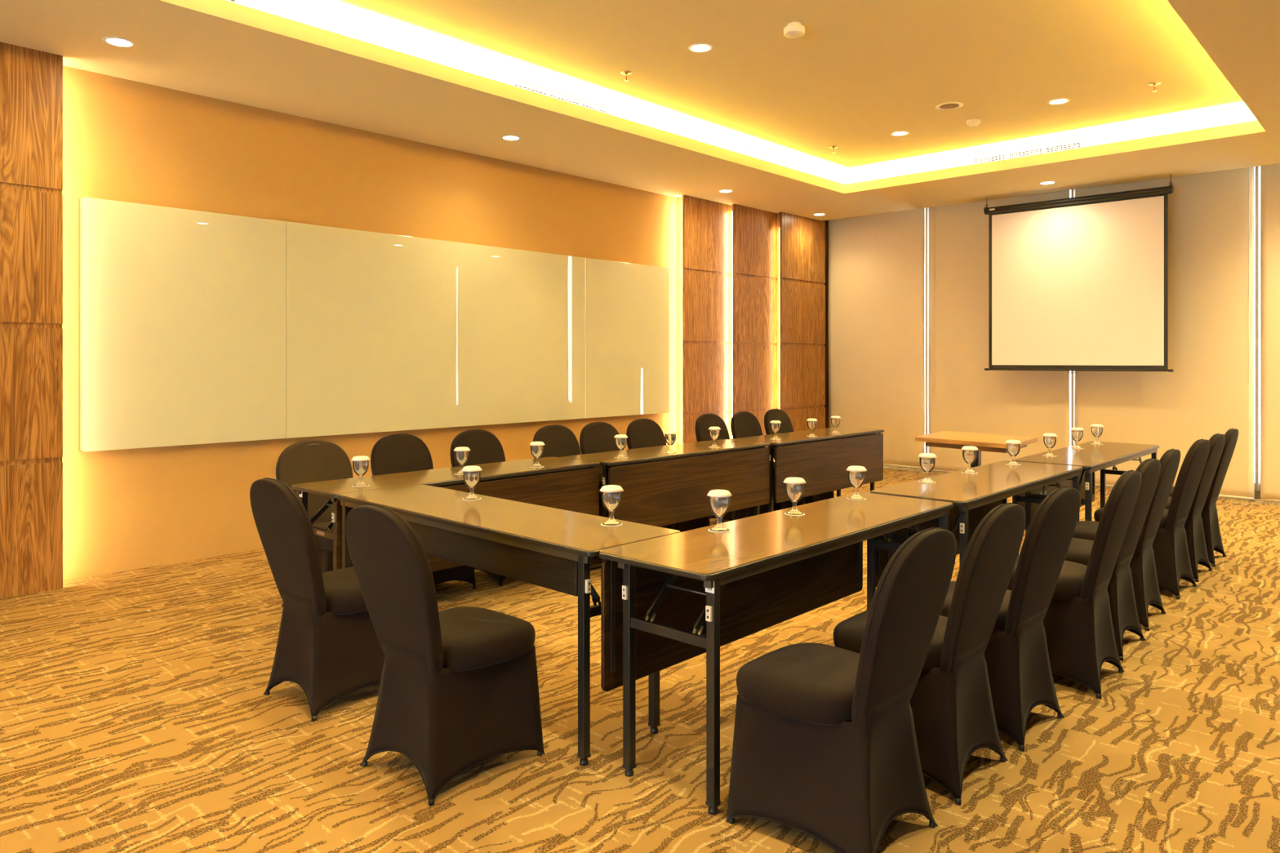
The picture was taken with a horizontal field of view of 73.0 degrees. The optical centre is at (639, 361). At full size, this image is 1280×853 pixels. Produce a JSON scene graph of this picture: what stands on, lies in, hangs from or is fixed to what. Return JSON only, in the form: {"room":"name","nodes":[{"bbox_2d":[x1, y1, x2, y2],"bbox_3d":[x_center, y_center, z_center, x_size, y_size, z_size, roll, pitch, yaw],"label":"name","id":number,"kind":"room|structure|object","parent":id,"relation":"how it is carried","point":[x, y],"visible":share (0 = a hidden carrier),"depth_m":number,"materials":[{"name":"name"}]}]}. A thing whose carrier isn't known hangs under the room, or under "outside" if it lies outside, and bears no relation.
{"room":"conference room","nodes":[
{"label":"conference room","id":0,"kind":"room"},
{"bbox_2d":[62,65,676,581],"bbox_3d":[-2.230,-0.364,7.045,0.100,3.500,14.520,0,0,43],"label":"wall","id":1,"kind":"structure","parent":0,"point":[127,140],"depth_m":6.30,"materials":[{"name":"paint"}]},
{"bbox_2d":[0,41,62,598],"bbox_3d":[-5.321,-0.239,3.477,0.205,3.250,5.082,0,0,43],"label":"wood panel","id":2,"kind":"object","parent":1,"relation":"attached to","point":[31,80],"depth_m":5.15,"materials":[{"name":"brown wood"}]},
{"bbox_2d":[78,196,669,452],"bbox_3d":[-1.627,-0.233,7.557,0.090,1.611,5.658,0,0,43],"label":"whiteboard","id":3,"kind":"object","parent":1,"relation":"attached to","point":[195,327],"visible":1,"depth_m":6.67,"materials":[{"name":"white glass"}]},
{"bbox_2d":[676,195,731,444],"bbox_3d":[0.762,-0.239,10.087,0.165,3.250,0.951,0,0,43],"label":"wall panel","id":4,"kind":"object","parent":1,"relation":"attached to","point":[704,226],"depth_m":9.91,"materials":[{"name":"brown wood"}]},
{"bbox_2d":[0,465,1279,852],"bbox_3d":[2.388,1.436,2.709,12.770,0.100,14.620,0,0,43],"label":"floor","id":5,"kind":"structure","parent":0,"point":[126,727],"depth_m":3.13,"materials":[{"name":"carpet"}]},
{"bbox_2d":[275,440,352,607],"bbox_3d":[-1.733,0.925,4.895,0.588,0.922,0.450,0,0,43],"label":"banquet chair","id":6,"kind":"object","parent":5,"relation":"on","point":[308,460],"visible":0.29,"depth_m":4.99,"materials":[{"name":"fabric"}]},
{"bbox_2d":[249,477,385,721],"bbox_3d":[-1.276,0.924,3.604,0.429,0.924,0.586,0,0,42],"label":"banquet chair","id":7,"kind":"object","parent":5,"relation":"on","point":[328,645],"visible":0.67,"depth_m":3.46,"materials":[{"name":"fabric"}]},
{"bbox_2d":[370,433,476,589],"bbox_3d":[-1.338,0.924,5.307,0.586,0.924,0.429,0,0,43],"label":"banquet chair","id":8,"kind":"object","parent":5,"relation":"on","point":[402,452],"visible":0.18,"depth_m":5.39,"materials":[{"name":"fabric"}]},
{"bbox_2d":[345,503,545,806],"bbox_3d":[-0.670,0.924,2.972,0.429,0.924,0.586,0,0,42],"label":"banquet chair","id":9,"kind":"object","parent":5,"relation":"on","point":[459,691],"visible":1,"depth_m":2.85,"materials":[{"name":"fabric"}]},
{"bbox_2d":[291,456,599,572],"bbox_3d":[-1.031,1.014,4.991,0.480,0.745,1.806,0,0,43],"label":"folding table","id":10,"kind":"object","parent":5,"relation":"on","point":[562,483],"visible":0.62,"depth_m":4.99,"materials":[{"name":"brown laminate"}]},
{"bbox_2d":[351,456,369,487],"bbox_3d":[-1.436,0.565,4.445,0.095,0.150,0.095,0,0,43],"label":"water goblet","id":11,"kind":"object","parent":10,"relation":"on","point":[360,464],"visible":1,"depth_m":4.42,"materials":[{"name":"clear glass"}]},
{"bbox_2d":[453,446,470,475],"bbox_3d":[-1.013,0.565,4.918,0.095,0.150,0.095,0,0,27],"label":"water goblet","id":12,"kind":"object","parent":10,"relation":"on","point":[461,454],"visible":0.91,"depth_m":4.89,"materials":[{"name":"clear glass"}]},
{"bbox_2d":[529,441,544,467],"bbox_3d":[-0.624,0.565,5.247,0.095,0.150,0.095,0,0,-3],"label":"water goblet","id":13,"kind":"object","parent":10,"relation":"on","point":[536,447],"visible":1,"depth_m":5.22,"materials":[{"name":"clear glass"}]},
{"bbox_2d":[449,429,506,586],"bbox_3d":[-0.924,0.924,5.659,0.586,0.924,0.429,0,0,43],"label":"banquet chair","id":14,"kind":"object","parent":5,"relation":"on","point":[485,447],"visible":0.1,"depth_m":5.79,"materials":[{"name":"fabric"}]},
{"bbox_2d":[337,484,679,765],"bbox_3d":[-0.652,1.014,3.712,1.806,0.745,0.480,0,0,44],"label":"folding table","id":15,"kind":"object","parent":5,"relation":"on","point":[553,548],"visible":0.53,"depth_m":3.35,"materials":[{"name":"laminate"}]},
{"bbox_2d":[461,466,481,500],"bbox_3d":[-0.783,0.565,4.023,0.095,0.150,0.095,0,0,-38],"label":"water goblet","id":16,"kind":"object","parent":15,"relation":"on","point":[471,474],"visible":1,"depth_m":4.00,"materials":[{"name":"clear glass"}]},
{"bbox_2d":[600,484,623,526],"bbox_3d":[-0.111,0.565,3.393,0.095,0.150,0.095,0,0,-34],"label":"water goblet","id":17,"kind":"object","parent":15,"relation":"on","point":[611,495],"visible":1,"depth_m":3.37,"materials":[{"name":"clear glass"}]},
{"bbox_2d":[533,424,602,557],"bbox_3d":[-0.435,0.924,6.089,0.586,0.924,0.429,0,0,43],"label":"banquet chair","id":18,"kind":"object","parent":5,"relation":"on","point":[559,441],"visible":0.11,"depth_m":6.23,"materials":[{"name":"fabric"}]},
{"bbox_2d":[579,422,666,528],"bbox_3d":[-0.125,0.924,6.398,0.586,0.924,0.429,0,0,43],"label":"banquet chair","id":19,"kind":"object","parent":5,"relation":"on","point":[595,437],"visible":0.14,"depth_m":6.50,"materials":[{"name":"fabric"}]},
{"bbox_2d":[560,439,770,561],"bbox_3d":[0.247,1.014,6.292,0.480,0.745,1.806,0,0,43],"label":"folding table","id":20,"kind":"object","parent":5,"relation":"on","point":[660,488],"visible":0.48,"depth_m":6.06,"materials":[{"name":"brown wood"}]},
{"bbox_2d":[613,434,627,457],"bbox_3d":[-0.127,0.565,5.751,0.095,0.150,0.095,0,0,0],"label":"water goblet","id":21,"kind":"object","parent":20,"relation":"on","point":[620,440],"visible":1,"depth_m":5.72,"materials":[{"name":"clear glass"}]},
{"bbox_2d":[663,431,676,453],"bbox_3d":[0.213,0.565,6.059,0.095,0.150,0.095,0,0,30],"label":"water goblet","id":22,"kind":"object","parent":20,"relation":"on","point":[670,436],"visible":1,"depth_m":6.03,"materials":[{"name":"clear glass"}]},
{"bbox_2d":[708,426,720,447],"bbox_3d":[0.556,0.565,6.442,0.095,0.150,0.095,0,0,20],"label":"water goblet","id":23,"kind":"object","parent":20,"relation":"on","point":[714,432],"visible":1,"depth_m":6.42,"materials":[{"name":"clear glass"}]},
{"bbox_2d":[626,418,710,532],"bbox_3d":[0.216,0.924,6.774,0.586,0.924,0.429,0,0,43],"label":"banquet chair","id":24,"kind":"object","parent":5,"relation":"on","point":[640,433],"visible":0.25,"depth_m":6.84,"materials":[{"name":"fabric"}]},
{"bbox_2d":[694,413,768,520],"bbox_3d":[0.800,0.924,7.439,0.586,0.924,0.429,0,0,43],"label":"banquet chair","id":25,"kind":"object","parent":5,"relation":"on","point":[704,421],"visible":0.22,"depth_m":7.48,"materials":[{"name":"fabric"}]},
{"bbox_2d":[730,411,804,511],"bbox_3d":[1.142,0.924,7.759,0.586,0.924,0.429,0,0,43],"label":"banquet chair","id":26,"kind":"object","parent":5,"relation":"on","point":[743,424],"visible":0.25,"depth_m":7.83,"materials":[{"name":"fabric"}]},
{"bbox_2d":[599,492,953,814],"bbox_3d":[0.639,1.014,3.417,0.480,0.745,1.806,0,0,43],"label":"folding table","id":27,"kind":"object","parent":5,"relation":"on","point":[670,600],"visible":0.84,"depth_m":3.13,"materials":[{"name":"laminate"}]},
{"bbox_2d":[706,489,732,532],"bbox_3d":[0.301,0.565,3.273,0.095,0.150,0.095,0,0,9],"label":"water goblet","id":28,"kind":"object","parent":27,"relation":"on","point":[719,500],"visible":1,"depth_m":3.25,"materials":[{"name":"clear glass"}]},
{"bbox_2d":[709,496,729,531],"bbox_3d":[0.301,0.567,3.273,0.079,0.143,0.079,0,0,9],"label":"glass bowl","id":29,"kind":"object","parent":28,"relation":"on","point":[719,506],"depth_m":3.25,"materials":[{"name":"clear glass"}]},
{"bbox_2d":[782,477,806,515],"bbox_3d":[0.648,0.565,3.623,0.095,0.150,0.095,0,0,37],"label":"water goblet","id":30,"kind":"object","parent":27,"relation":"on","point":[794,486],"visible":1,"depth_m":3.60,"materials":[{"name":"clear glass"}]},
{"bbox_2d":[785,483,804,515],"bbox_3d":[0.648,0.567,3.623,0.079,0.143,0.079,0,0,37],"label":"glass bowl","id":31,"kind":"object","parent":30,"relation":"on","point":[794,492],"depth_m":3.60,"materials":[{"name":"clear glass"}]},
{"bbox_2d":[846,466,866,500],"bbox_3d":[1.008,0.565,4.024,0.095,0.150,0.095,0,0,30],"label":"water goblet","id":32,"kind":"object","parent":27,"relation":"on","point":[856,474],"visible":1,"depth_m":4.00,"materials":[{"name":"clear glass"}]},
{"bbox_2d":[764,408,834,504],"bbox_3d":[1.508,0.924,8.218,0.586,0.924,0.429,0,0,43],"label":"banquet chair","id":33,"kind":"object","parent":5,"relation":"on","point":[786,426],"visible":0.2,"depth_m":8.28,"materials":[{"name":"fabric"}]},
{"bbox_2d":[728,426,884,520],"bbox_3d":[1.511,1.014,7.609,0.480,0.745,1.806,0,0,43],"label":"folding table","id":34,"kind":"object","parent":5,"relation":"on","point":[823,460],"visible":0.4,"depth_m":7.35,"materials":[{"name":"brown wood"}]},
{"bbox_2d":[769,420,781,439],"bbox_3d":[1.117,0.565,7.118,0.095,0.150,0.095,0,0,21],"label":"water goblet","id":35,"kind":"object","parent":34,"relation":"on","point":[775,424],"visible":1,"depth_m":7.09,"materials":[{"name":"clear glass"}]},
{"bbox_2d":[806,418,817,436],"bbox_3d":[1.468,0.565,7.376,0.095,0.150,0.095,0,0,12],"label":"water goblet","id":36,"kind":"object","parent":34,"relation":"on","point":[811,423],"visible":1,"depth_m":7.35,"materials":[{"name":"clear glass"}]},
{"bbox_2d":[807,421,816,436],"bbox_3d":[1.468,0.567,7.376,0.079,0.143,0.079,0,0,12],"label":"glass bowl","id":37,"kind":"object","parent":36,"relation":"on","point":[811,425],"depth_m":7.35,"materials":[{"name":"clear glass"}]},
{"bbox_2d":[830,416,840,433],"bbox_3d":[1.744,0.565,7.711,0.095,0.150,0.095,0,0,25],"label":"water goblet","id":38,"kind":"object","parent":34,"relation":"on","point":[835,420],"visible":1,"depth_m":7.68,"materials":[{"name":"clear glass"}]},
{"bbox_2d":[725,527,956,852],"bbox_3d":[0.599,0.924,2.559,0.586,0.924,0.429,0,0,43],"label":"banquet chair","id":39,"kind":"object","parent":5,"relation":"on","point":[824,748],"visible":1,"depth_m":2.44,"materials":[{"name":"fabric"}]},
{"bbox_2d":[833,502,1026,805],"bbox_3d":[0.986,0.924,2.977,0.586,0.924,0.429,0,0,42],"label":"banquet chair","id":40,"kind":"object","parent":5,"relation":"on","point":[951,702],"visible":0.61,"depth_m":2.81,"materials":[{"name":"fabric"}]},
{"bbox_2d":[870,460,1082,586],"bbox_3d":[1.915,1.014,4.764,0.480,0.745,1.806,0,0,43],"label":"folding table","id":41,"kind":"object","parent":5,"relation":"on","point":[972,496],"visible":0.5,"depth_m":4.58,"materials":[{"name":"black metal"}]},
{"bbox_2d":[918,453,936,483],"bbox_3d":[1.525,0.565,4.585,0.095,0.150,0.095,0,0,10],"label":"water goblet","id":42,"kind":"object","parent":41,"relation":"on","point":[926,460],"visible":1,"depth_m":4.56,"materials":[{"name":"clear glass"}]},
{"bbox_2d":[960,445,977,473],"bbox_3d":[1.895,0.565,4.965,0.095,0.150,0.095,0,0,-25],"label":"water goblet","id":43,"kind":"object","parent":41,"relation":"on","point":[969,453],"visible":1,"depth_m":4.94,"materials":[{"name":"clear glass"}]},
{"bbox_2d":[1004,440,1021,465],"bbox_3d":[2.314,0.565,5.357,0.095,0.150,0.095,0,0,-12],"label":"water goblet","id":44,"kind":"object","parent":41,"relation":"on","point":[1013,446],"visible":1,"depth_m":5.33,"materials":[{"name":"clear glass"}]},
{"bbox_2d":[915,431,1037,467],"bbox_3d":[2.820,1.011,7.261,0.943,0.750,0.925,0,0,43],"label":"side table","id":45,"kind":"object","parent":5,"relation":"on","point":[945,439],"visible":0.47,"depth_m":7.11,"materials":[{"name":"brown wood"}]},
{"bbox_2d":[940,486,1080,751],"bbox_3d":[1.361,0.924,3.354,0.586,0.924,0.429,0,0,44],"label":"banquet chair","id":46,"kind":"object","parent":5,"relation":"on","point":[1016,655],"visible":0.65,"depth_m":3.17,"materials":[{"name":"fabric"}]},
{"bbox_2d":[1006,469,1141,698],"bbox_3d":[1.872,0.924,3.829,0.586,0.924,0.429,0,0,41],"label":"banquet chair","id":47,"kind":"object","parent":5,"relation":"on","point":[1077,621],"visible":0.59,"depth_m":3.66,"materials":[{"name":"fabric"}]},
{"bbox_2d":[1010,441,1159,534],"bbox_3d":[3.187,1.014,6.107,0.480,0.745,1.806,0,0,43],"label":"folding table","id":48,"kind":"object","parent":5,"relation":"on","point":[1092,458],"visible":0.5,"depth_m":5.90,"materials":[{"name":"brown wood"}]},
{"bbox_2d":[1042,433,1057,456],"bbox_3d":[2.774,0.565,5.850,0.095,0.150,0.095,0,0,-16],"label":"water goblet","id":49,"kind":"object","parent":48,"relation":"on","point":[1049,439],"visible":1,"depth_m":5.83,"materials":[{"name":"clear glass"}]},
{"bbox_2d":[1070,427,1084,448],"bbox_3d":[3.217,0.565,6.362,0.095,0.150,0.095,0,0,1],"label":"water goblet","id":50,"kind":"object","parent":48,"relation":"on","point":[1077,433],"visible":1,"depth_m":6.33,"materials":[{"name":"clear glass"}]},
{"bbox_2d":[1089,424,1103,444],"bbox_3d":[3.542,0.565,6.697,0.095,0.150,0.095,0,0,32],"label":"water goblet","id":51,"kind":"object","parent":48,"relation":"on","point":[1096,429],"visible":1,"depth_m":6.67,"materials":[{"name":"clear glass"}]},
{"bbox_2d":[1064,457,1160,661],"bbox_3d":[2.223,0.924,4.279,0.586,0.924,0.429,0,0,43],"label":"banquet chair","id":52,"kind":"object","parent":5,"relation":"on","point":[1121,593],"visible":0.43,"depth_m":4.14,"materials":[{"name":"fabric"}]},
{"bbox_2d":[1072,448,1180,631],"bbox_3d":[2.599,0.924,4.722,0.586,0.924,0.429,0,0,42],"label":"banquet chair","id":53,"kind":"object","parent":5,"relation":"on","point":[1142,565],"visible":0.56,"depth_m":4.54,"materials":[{"name":"fabric"}]},
{"bbox_2d":[1093,439,1209,599],"bbox_3d":[3.138,0.924,5.310,0.586,0.924,0.429,0,0,45],"label":"banquet chair","id":54,"kind":"object","parent":5,"relation":"on","point":[1170,545],"visible":0.56,"depth_m":5.12,"materials":[{"name":"fabric"}]},
{"bbox_2d":[1164,433,1225,582],"bbox_3d":[3.497,0.924,5.703,0.586,0.924,0.429,0,0,44],"label":"banquet chair","id":55,"kind":"object","parent":5,"relation":"on","point":[1193,526],"visible":0.34,"depth_m":5.52,"materials":[{"name":"fabric"}]},
{"bbox_2d":[1168,428,1238,566],"bbox_3d":[3.868,0.924,6.110,0.586,0.924,0.429,0,0,43],"label":"banquet chair","id":56,"kind":"object","parent":5,"relation":"on","point":[1209,514],"visible":0.37,"depth_m":5.92,"materials":[{"name":"fabric"}]},
{"bbox_2d":[0,0,1279,221],"bbox_3d":[2.422,-2.019,2.745,12.770,0.310,14.520,0,0,43],"label":"ceiling","id":57,"kind":"structure","parent":0,"point":[437,73],"depth_m":6.20,"materials":[{"name":"paint"}]},
{"bbox_2d":[102,35,136,47],"bbox_3d":[-3.039,-1.863,5.043,0.172,0.006,0.172,0,0,43],"label":"recessed light","id":58,"kind":"object","parent":57,"relation":"in","point":[113,41],"visible":1,"depth_m":5.04,"materials":[{"name":"white glass"}]},
{"bbox_2d":[226,0,239,4],"bbox_3d":[-2.645,-2.031,4.556,0.010,0.105,1.040,0,0,43],"label":"ceiling vent","id":59,"kind":"object","parent":57,"relation":"in","point":[233,1],"visible":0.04,"depth_m":4.92,"materials":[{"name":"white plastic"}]},
{"bbox_2d":[500,134,521,140],"bbox_3d":[-1.076,-1.863,7.204,0.172,0.006,0.172,0,0,43],"label":"recessed light","id":60,"kind":"object","parent":57,"relation":"in","point":[508,137],"visible":1,"depth_m":7.19,"materials":[{"name":"white plastic"}]},
{"bbox_2d":[511,79,611,114],"bbox_3d":[-0.592,-2.031,6.777,0.010,0.105,1.040,0,0,43],"label":"ceiling vent","id":61,"kind":"object","parent":57,"relation":"in","point":[519,84],"visible":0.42,"depth_m":6.74,"materials":[{"name":"white plastic"}]},
{"bbox_2d":[515,83,546,95],"bbox_3d":[-0.825,-2.031,6.527,0.005,0.069,0.315,0,0,43],"label":"grille","id":62,"kind":"object","parent":61,"relation":"attached to","point":[524,86],"depth_m":6.53,"materials":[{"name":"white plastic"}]},
{"bbox_2d":[550,93,578,105],"bbox_3d":[-0.593,-2.031,6.778,0.005,0.069,0.310,0,0,43],"label":"grille","id":63,"kind":"object","parent":61,"relation":"attached to","point":[560,96],"depth_m":6.78,"materials":[{"name":"white plastic"}]},
{"bbox_2d":[582,103,609,114],"bbox_3d":[-0.360,-2.031,7.030,0.005,0.069,0.315,0,0,43],"label":"grille","id":64,"kind":"object","parent":61,"relation":"attached to","point":[595,107],"depth_m":7.04,"materials":[{"name":"white plastic"}]},
{"bbox_2d":[621,70,631,80],"bbox_3d":[-0.100,-2.084,6.322,0.080,0.060,0.080,0,0,8],"label":"sprinkler","id":65,"kind":"object","parent":57,"relation":"attached to","point":[626,73],"visible":1,"depth_m":6.31,"materials":[{"name":"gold metal"}]},
{"bbox_2d":[688,43,713,52],"bbox_3d":[0.408,-2.113,5.826,0.172,0.006,0.172,0,0,43],"label":"recessed light","id":66,"kind":"object","parent":57,"relation":"in","point":[696,47],"visible":1,"depth_m":5.82,"materials":[{"name":"white glass"}]},
{"bbox_2d":[718,189,733,192],"bbox_3d":[0.938,-1.863,9.456,0.172,0.006,0.172,0,0,43],"label":"recessed light","id":67,"kind":"object","parent":57,"relation":"in","point":[721,190],"visible":1,"depth_m":9.43,"materials":[{"name":"white plastic"}]},
{"bbox_2d":[743,150,801,171],"bbox_3d":[1.380,-2.031,8.911,0.010,0.105,1.040,0,0,43],"label":"ceiling vent","id":68,"kind":"object","parent":57,"relation":"in","point":[745,152],"visible":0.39,"depth_m":8.88,"materials":[{"name":"white plastic"}]},
{"bbox_2d":[745,152,763,159],"bbox_3d":[1.147,-2.031,8.660,0.005,0.069,0.315,0,0,43],"label":"grille","id":69,"kind":"object","parent":68,"relation":"attached to","point":[755,155],"depth_m":8.66,"materials":[{"name":"white plastic"}]},
{"bbox_2d":[766,159,782,165],"bbox_3d":[1.379,-2.031,8.912,0.005,0.069,0.310,0,0,43],"label":"grille","id":70,"kind":"object","parent":68,"relation":"attached to","point":[774,161],"depth_m":8.93,"materials":[{"name":"white plastic"}]},
{"bbox_2d":[784,164,799,170],"bbox_3d":[1.611,-2.031,9.163,0.005,0.069,0.315,0,0,43],"label":"grille","id":71,"kind":"object","parent":68,"relation":"attached to","point":[790,166],"depth_m":9.17,"materials":[{"name":"white plastic"}]},
{"bbox_2d":[783,21,804,38],"bbox_3d":[0.969,-2.080,5.423,0.132,0.067,0.132,0,0,43],"label":"smoke detector","id":72,"kind":"object","parent":57,"relation":"attached to","point":[795,29],"visible":1,"depth_m":5.38,"materials":[{"name":"white plastic"}]},
{"bbox_2d":[812,213,826,215],"bbox_3d":[2.273,-1.863,10.959,0.172,0.006,0.172,0,0,43],"label":"recessed light","id":73,"kind":"object","parent":57,"relation":"in","point":[815,214],"visible":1,"depth_m":10.95,"materials":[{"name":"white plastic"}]},
{"bbox_2d":[829,146,837,153],"bbox_3d":[1.909,-2.084,8.517,0.080,0.060,0.080,0,0,8],"label":"sprinkler","id":74,"kind":"object","parent":57,"relation":"attached to","point":[831,147],"visible":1,"depth_m":8.51,"materials":[{"name":"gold metal"}]},
{"bbox_2d":[890,130,909,136],"bbox_3d":[2.410,-2.113,8.013,0.172,0.006,0.172,0,0,43],"label":"recessed light","id":75,"kind":"object","parent":57,"relation":"in","point":[898,133],"visible":1,"depth_m":8.01,"materials":[{"name":"white plastic"}]},
{"bbox_2d":[935,102,963,110],"bbox_3d":[2.560,-2.111,7.152,0.220,0.007,0.220,0,0,43],"label":"ceiling speaker","id":76,"kind":"object","parent":57,"relation":"attached to","point":[948,105],"visible":1,"depth_m":7.15,"materials":[{"name":"white plastic"}]},
{"bbox_2d":[939,103,959,108],"bbox_3d":[2.560,-2.114,7.152,0.160,0.002,0.160,0,0,43],"label":"grille","id":77,"kind":"object","parent":76,"relation":"attached to","point":[941,105],"depth_m":7.15,"materials":[{"name":"white metal"}]},
{"bbox_2d":[966,118,980,126],"bbox_3d":[2.929,-2.088,7.588,0.116,0.051,0.116,0,0,43],"label":"smoke detector","id":78,"kind":"object","parent":57,"relation":"attached to","point":[975,122],"visible":1,"depth_m":7.55,"materials":[{"name":"white plastic"}]},
{"bbox_2d":[972,138,1083,164],"bbox_3d":[3.776,-2.031,8.460,1.040,0.105,0.010,0,0,43],"label":"ceiling vent","id":79,"kind":"object","parent":57,"relation":"in","point":[1078,143],"visible":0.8,"depth_m":8.44,"materials":[{"name":"white plastic"}]},
{"bbox_2d":[974,153,1006,164],"bbox_3d":[3.525,-2.031,8.693,0.315,0.069,0.005,0,0,43],"label":"grille","id":80,"kind":"object","parent":79,"relation":"attached to","point":[992,157],"depth_m":8.70,"materials":[{"name":"white plastic"}]},
{"bbox_2d":[1009,147,1042,158],"bbox_3d":[3.777,-2.031,8.461,0.310,0.069,0.005,0,0,43],"label":"grille","id":81,"kind":"object","parent":79,"relation":"attached to","point":[1028,151],"depth_m":8.46,"materials":[{"name":"white plastic"}]},
{"bbox_2d":[1045,142,1080,152],"bbox_3d":[4.028,-2.031,8.228,0.315,0.069,0.005,0,0,43],"label":"grille","id":82,"kind":"object","parent":79,"relation":"attached to","point":[1063,145],"depth_m":8.23,"materials":[{"name":"white plastic"}]},
{"bbox_2d":[1038,181,1056,184],"bbox_3d":[4.252,-1.863,9.020,0.172,0.006,0.172,0,0,43],"label":"recessed light","id":83,"kind":"object","parent":57,"relation":"in","point":[1043,182],"visible":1,"depth_m":9.00,"materials":[{"name":"white plastic"}]},
{"bbox_2d":[1047,97,1070,104],"bbox_3d":[3.404,-2.113,7.026,0.172,0.006,0.172,0,0,43],"label":"recessed light","id":84,"kind":"object","parent":57,"relation":"in","point":[1060,100],"visible":1,"depth_m":7.03,"materials":[{"name":"white glass"}]},
{"bbox_2d":[983,174,1173,373],"bbox_3d":[4.628,-0.871,9.245,1.865,1.996,0.092,0,0,43],"label":"projection screen","id":85,"kind":"object","parent":57,"relation":"hanging from","point":[1077,283],"visible":1,"depth_m":9.18,"materials":[{"name":"fabric"}]},
{"bbox_2d":[1148,81,1160,91],"bbox_3d":[3.913,-2.084,6.569,0.080,0.060,0.080,0,0,8],"label":"sprinkler","id":86,"kind":"object","parent":57,"relation":"attached to","point":[1154,84],"visible":1,"depth_m":6.56,"materials":[{"name":"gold metal"}]},
{"bbox_2d":[731,204,777,462],"bbox_3d":[1.414,-0.239,10.607,0.084,3.250,0.962,0,0,43],"label":"wall panel","id":87,"kind":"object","parent":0,"point":[753,230],"depth_m":10.50,"materials":[{"name":"brown wood"}]},
{"bbox_2d":[777,211,825,431],"bbox_3d":[2.085,-0.239,11.197,0.099,3.250,1.041,0,0,43],"label":"wall panel","id":88,"kind":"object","parent":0,"point":[801,240],"depth_m":11.12,"materials":[{"name":"brown wood"}]},
{"bbox_2d":[822,220,1260,498],"bbox_3d":[7.187,-0.364,7.900,12.570,3.500,0.120,0,0,43],"label":"wall","id":89,"kind":"structure","parent":0,"point":[1257,494],"depth_m":12.05,"materials":[{"name":"paint"}]},
{"bbox_2d":[828,208,924,469],"bbox_3d":[3.088,-0.330,11.320,1.367,3.369,0.088,0,0,43],"label":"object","id":90,"kind":"structure","parent":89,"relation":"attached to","point":[877,261],"depth_m":11.24,"materials":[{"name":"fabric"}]},
{"bbox_2d":[924,189,1071,453],"bbox_3d":[4.295,-0.364,10.380,1.710,3.300,0.236,0,0,43],"label":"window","id":91,"kind":"structure","parent":89,"relation":"in","point":[926,209],"depth_m":10.87,"materials":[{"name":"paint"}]},
{"bbox_2d":[928,189,1070,472],"bbox_3d":[4.229,-0.321,10.257,1.639,3.387,0.101,0,0,43],"label":"wall panel","id":92,"kind":"object","parent":91,"relation":"attached to","point":[964,397],"visible":0.56,"depth_m":10.44,"materials":[{"name":"paint"}]},
{"bbox_2d":[1071,189,1075,445],"bbox_3d":[5.548,-0.364,9.223,1.700,3.300,0.236,0,0,43],"label":"window","id":93,"kind":"structure","parent":89,"relation":"in","point":[1073,191],"depth_m":9.71,"materials":[{"name":"paint"}]},
{"bbox_2d":[1075,166,1254,500],"bbox_3d":[5.476,-0.321,9.104,1.646,3.387,0.101,0,0,43],"label":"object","id":94,"kind":"structure","parent":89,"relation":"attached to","point":[1209,391],"depth_m":8.84,"materials":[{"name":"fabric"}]},
{"bbox_2d":[1254,165,1261,491],"bbox_3d":[6.801,-0.364,8.064,1.716,3.300,0.236,0,0,43],"label":"window","id":95,"kind":"structure","parent":89,"relation":"in","point":[1257,169],"depth_m":8.55,"materials":[{"name":"paint"}]},
{"bbox_2d":[1260,163,1279,502],"bbox_3d":[6.696,-0.325,7.914,1.650,3.379,0.093,0,0,43],"label":"roller blind","id":96,"kind":"object","parent":89,"relation":"attached to","point":[1269,174],"visible":0.92,"depth_m":8.40,"materials":[{"name":"fabric"}]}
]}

